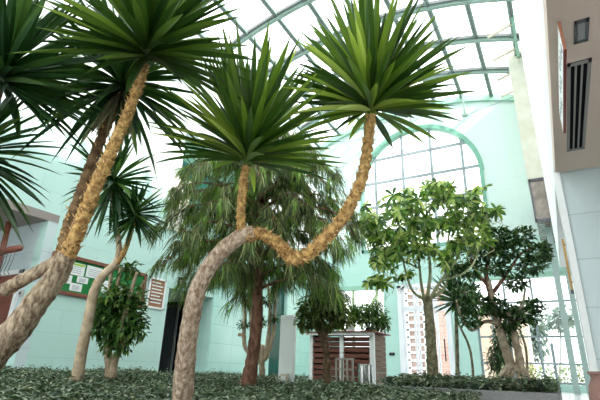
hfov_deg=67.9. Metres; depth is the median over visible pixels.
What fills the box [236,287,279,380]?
tree
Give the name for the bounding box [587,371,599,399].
terracotta urn
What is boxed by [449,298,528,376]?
dracaena
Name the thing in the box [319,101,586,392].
wall
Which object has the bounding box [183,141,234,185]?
ceiling
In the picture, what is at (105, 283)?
notice sheet
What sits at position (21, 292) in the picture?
wall switch
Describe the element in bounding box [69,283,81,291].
notice sheet
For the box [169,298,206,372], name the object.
wall
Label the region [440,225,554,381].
fig tree
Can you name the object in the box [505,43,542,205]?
wall
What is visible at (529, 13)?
wall
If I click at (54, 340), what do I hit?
wall
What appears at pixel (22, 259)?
wall
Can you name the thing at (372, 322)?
potted plants
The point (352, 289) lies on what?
window
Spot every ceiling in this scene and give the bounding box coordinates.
[0,199,59,230]
[168,290,183,300]
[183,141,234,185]
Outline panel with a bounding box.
[278,315,296,382]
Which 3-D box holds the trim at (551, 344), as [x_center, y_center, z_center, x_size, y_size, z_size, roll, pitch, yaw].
[9.432,6.180,16.465,0.100,1.700,0.100,-10,-24,28]
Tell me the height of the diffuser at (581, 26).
0.012 m
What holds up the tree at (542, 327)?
on the ground
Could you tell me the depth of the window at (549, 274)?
17.90 m
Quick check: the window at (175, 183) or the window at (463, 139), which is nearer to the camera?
the window at (175, 183)
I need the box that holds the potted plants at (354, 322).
[346,304,365,330]
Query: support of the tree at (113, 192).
on the ground
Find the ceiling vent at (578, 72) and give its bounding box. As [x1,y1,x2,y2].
[567,57,591,151]
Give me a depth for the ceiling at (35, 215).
10.73 m
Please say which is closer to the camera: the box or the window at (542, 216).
the box
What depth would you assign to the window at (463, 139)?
22.38 m
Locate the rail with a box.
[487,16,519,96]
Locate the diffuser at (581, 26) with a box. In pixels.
[577,22,585,40]
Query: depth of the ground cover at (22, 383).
5.82 m
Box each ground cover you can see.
[0,364,482,399]
[377,370,561,394]
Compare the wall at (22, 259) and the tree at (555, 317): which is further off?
the tree at (555, 317)
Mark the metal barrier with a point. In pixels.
(347, 369)
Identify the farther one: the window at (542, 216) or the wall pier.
the window at (542, 216)
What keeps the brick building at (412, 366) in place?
on the ground
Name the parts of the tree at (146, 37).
scaly stem, crown, scaly stem, crown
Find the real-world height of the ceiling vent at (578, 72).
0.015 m
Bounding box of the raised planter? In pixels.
[374,385,561,399]
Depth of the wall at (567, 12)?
4.92 m
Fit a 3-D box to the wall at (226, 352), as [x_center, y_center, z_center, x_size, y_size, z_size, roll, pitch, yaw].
[-2.149,4.468,17.068,0.050,4.580,3.740,-10,-24,28]
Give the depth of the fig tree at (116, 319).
7.19 m
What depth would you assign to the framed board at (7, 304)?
10.51 m
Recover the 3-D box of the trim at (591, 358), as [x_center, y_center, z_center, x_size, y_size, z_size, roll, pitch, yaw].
[4.336,1.325,6.969,0.090,3.670,0.460,-10,-24,28]
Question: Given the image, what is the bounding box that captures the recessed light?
[574,17,589,44]
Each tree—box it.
[0,0,118,248]
[0,0,259,370]
[59,135,167,382]
[91,257,150,380]
[140,127,374,386]
[142,0,482,399]
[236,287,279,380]
[293,289,355,384]
[357,178,506,386]
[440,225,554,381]
[518,299,553,362]
[538,304,574,381]
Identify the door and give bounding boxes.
[158,301,184,372]
[397,283,454,375]
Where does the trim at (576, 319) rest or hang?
attached to the wall at (533, 167)
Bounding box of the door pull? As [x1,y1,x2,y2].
[561,239,573,293]
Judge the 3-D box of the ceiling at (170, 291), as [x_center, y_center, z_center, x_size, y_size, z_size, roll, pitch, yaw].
[-4.751,3.250,15.465,2.110,0.110,2.400,-10,-24,28]
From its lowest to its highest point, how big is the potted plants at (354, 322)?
0.945 m
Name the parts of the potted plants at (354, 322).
pot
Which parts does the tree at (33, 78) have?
crown, crown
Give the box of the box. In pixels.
[280,373,288,382]
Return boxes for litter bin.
[358,364,366,384]
[367,364,372,384]
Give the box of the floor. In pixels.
[561,392,588,399]
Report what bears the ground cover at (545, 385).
on the raised planter
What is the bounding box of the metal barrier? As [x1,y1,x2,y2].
[335,358,353,382]
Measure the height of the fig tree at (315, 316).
2.335 m
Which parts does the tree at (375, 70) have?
scaly stem, crown, scaly stem, crown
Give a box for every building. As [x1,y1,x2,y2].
[404,288,449,374]
[480,307,535,377]
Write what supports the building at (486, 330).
on the ground
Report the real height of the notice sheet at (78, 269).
0.307 m
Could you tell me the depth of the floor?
12.55 m
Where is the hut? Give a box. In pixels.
[305,331,390,384]
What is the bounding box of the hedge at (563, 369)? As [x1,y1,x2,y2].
[495,365,590,385]
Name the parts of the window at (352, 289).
frame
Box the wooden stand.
[0,221,22,277]
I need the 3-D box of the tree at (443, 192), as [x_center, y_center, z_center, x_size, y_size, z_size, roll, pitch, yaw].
[2.599,1.644,8.736,3.065,4.254,2.173,0,-21,4]
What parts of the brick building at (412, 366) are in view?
white ladder frame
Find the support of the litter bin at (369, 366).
on the ground
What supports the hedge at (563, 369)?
on the ground
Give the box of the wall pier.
[560,166,599,371]
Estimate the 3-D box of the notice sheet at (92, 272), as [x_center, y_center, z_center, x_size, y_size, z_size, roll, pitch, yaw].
[-5.399,1.902,11.690,0.006,0.296,0.461,-10,-24,28]
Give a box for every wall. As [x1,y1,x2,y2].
[0,0,319,372]
[0,221,57,368]
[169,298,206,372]
[206,256,270,374]
[286,280,313,379]
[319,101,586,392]
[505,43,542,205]
[514,0,567,266]
[543,0,599,172]
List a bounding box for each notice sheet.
[66,275,72,283]
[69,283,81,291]
[70,263,85,276]
[77,276,88,283]
[85,265,102,277]
[101,281,107,292]
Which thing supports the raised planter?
on the floor
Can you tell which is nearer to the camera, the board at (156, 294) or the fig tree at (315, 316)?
the fig tree at (315, 316)
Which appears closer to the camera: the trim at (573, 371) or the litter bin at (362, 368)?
the litter bin at (362, 368)
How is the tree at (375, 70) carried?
on the ground
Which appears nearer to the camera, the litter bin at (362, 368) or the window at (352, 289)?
the litter bin at (362, 368)
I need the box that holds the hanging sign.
[558,21,566,132]
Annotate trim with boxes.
[545,227,580,394]
[550,343,559,388]
[553,172,597,370]
[564,261,590,394]
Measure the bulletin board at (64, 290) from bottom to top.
0.980 m
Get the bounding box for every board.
[0,269,24,324]
[51,251,147,307]
[145,276,166,309]
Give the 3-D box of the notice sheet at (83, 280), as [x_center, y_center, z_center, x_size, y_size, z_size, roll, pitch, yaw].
[-5.545,2.046,11.368,0.006,0.155,0.317,-10,-24,28]
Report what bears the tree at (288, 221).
on the ground
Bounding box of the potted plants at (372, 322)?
[353,299,390,332]
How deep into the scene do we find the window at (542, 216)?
15.95 m
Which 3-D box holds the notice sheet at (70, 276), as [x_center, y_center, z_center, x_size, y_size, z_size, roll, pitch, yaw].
[-5.761,1.945,10.993,0.006,0.207,0.289,-10,-24,28]
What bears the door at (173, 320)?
in the wall
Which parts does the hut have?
post, slat panel, post, panel, slat panel, post, panel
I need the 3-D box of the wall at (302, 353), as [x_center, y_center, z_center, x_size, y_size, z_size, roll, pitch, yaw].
[0.083,5.969,20.800,0.050,4.580,2.880,-10,-24,28]
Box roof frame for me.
[198,0,519,149]
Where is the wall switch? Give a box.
[18,290,24,295]
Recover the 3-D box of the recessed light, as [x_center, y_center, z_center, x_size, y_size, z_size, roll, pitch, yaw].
[2.778,-1.664,4.400,0.125,0.020,0.350,-10,-24,28]
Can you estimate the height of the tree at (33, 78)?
3.071 m
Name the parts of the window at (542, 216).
frame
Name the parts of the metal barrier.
rail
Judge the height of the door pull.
0.974 m
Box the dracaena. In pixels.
[430,273,476,372]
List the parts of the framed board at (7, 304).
panel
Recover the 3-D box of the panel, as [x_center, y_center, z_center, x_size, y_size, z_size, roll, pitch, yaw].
[-0.297,3.578,10.521,0.466,1.667,0.190,-10,-24,28]
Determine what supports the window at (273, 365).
in the wall at (54, 340)
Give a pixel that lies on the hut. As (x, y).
(371, 350)
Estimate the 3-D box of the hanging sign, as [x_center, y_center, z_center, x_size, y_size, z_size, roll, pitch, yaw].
[2.848,-1.287,4.845,0.043,0.397,1.715,-10,-24,27]
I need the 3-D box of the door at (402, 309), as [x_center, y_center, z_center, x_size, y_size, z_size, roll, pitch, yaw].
[5.558,5.871,19.641,2.320,4.310,0.470,-10,-24,28]
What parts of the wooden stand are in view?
arm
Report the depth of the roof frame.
18.04 m
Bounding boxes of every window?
[167,175,189,233]
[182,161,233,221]
[268,287,284,376]
[338,286,380,346]
[361,124,489,252]
[471,270,584,384]
[528,177,554,242]
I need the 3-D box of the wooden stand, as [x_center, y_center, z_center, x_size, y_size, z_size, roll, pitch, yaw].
[-6.706,2.107,9.762,1.266,3.543,0.166,-13,-25,33]

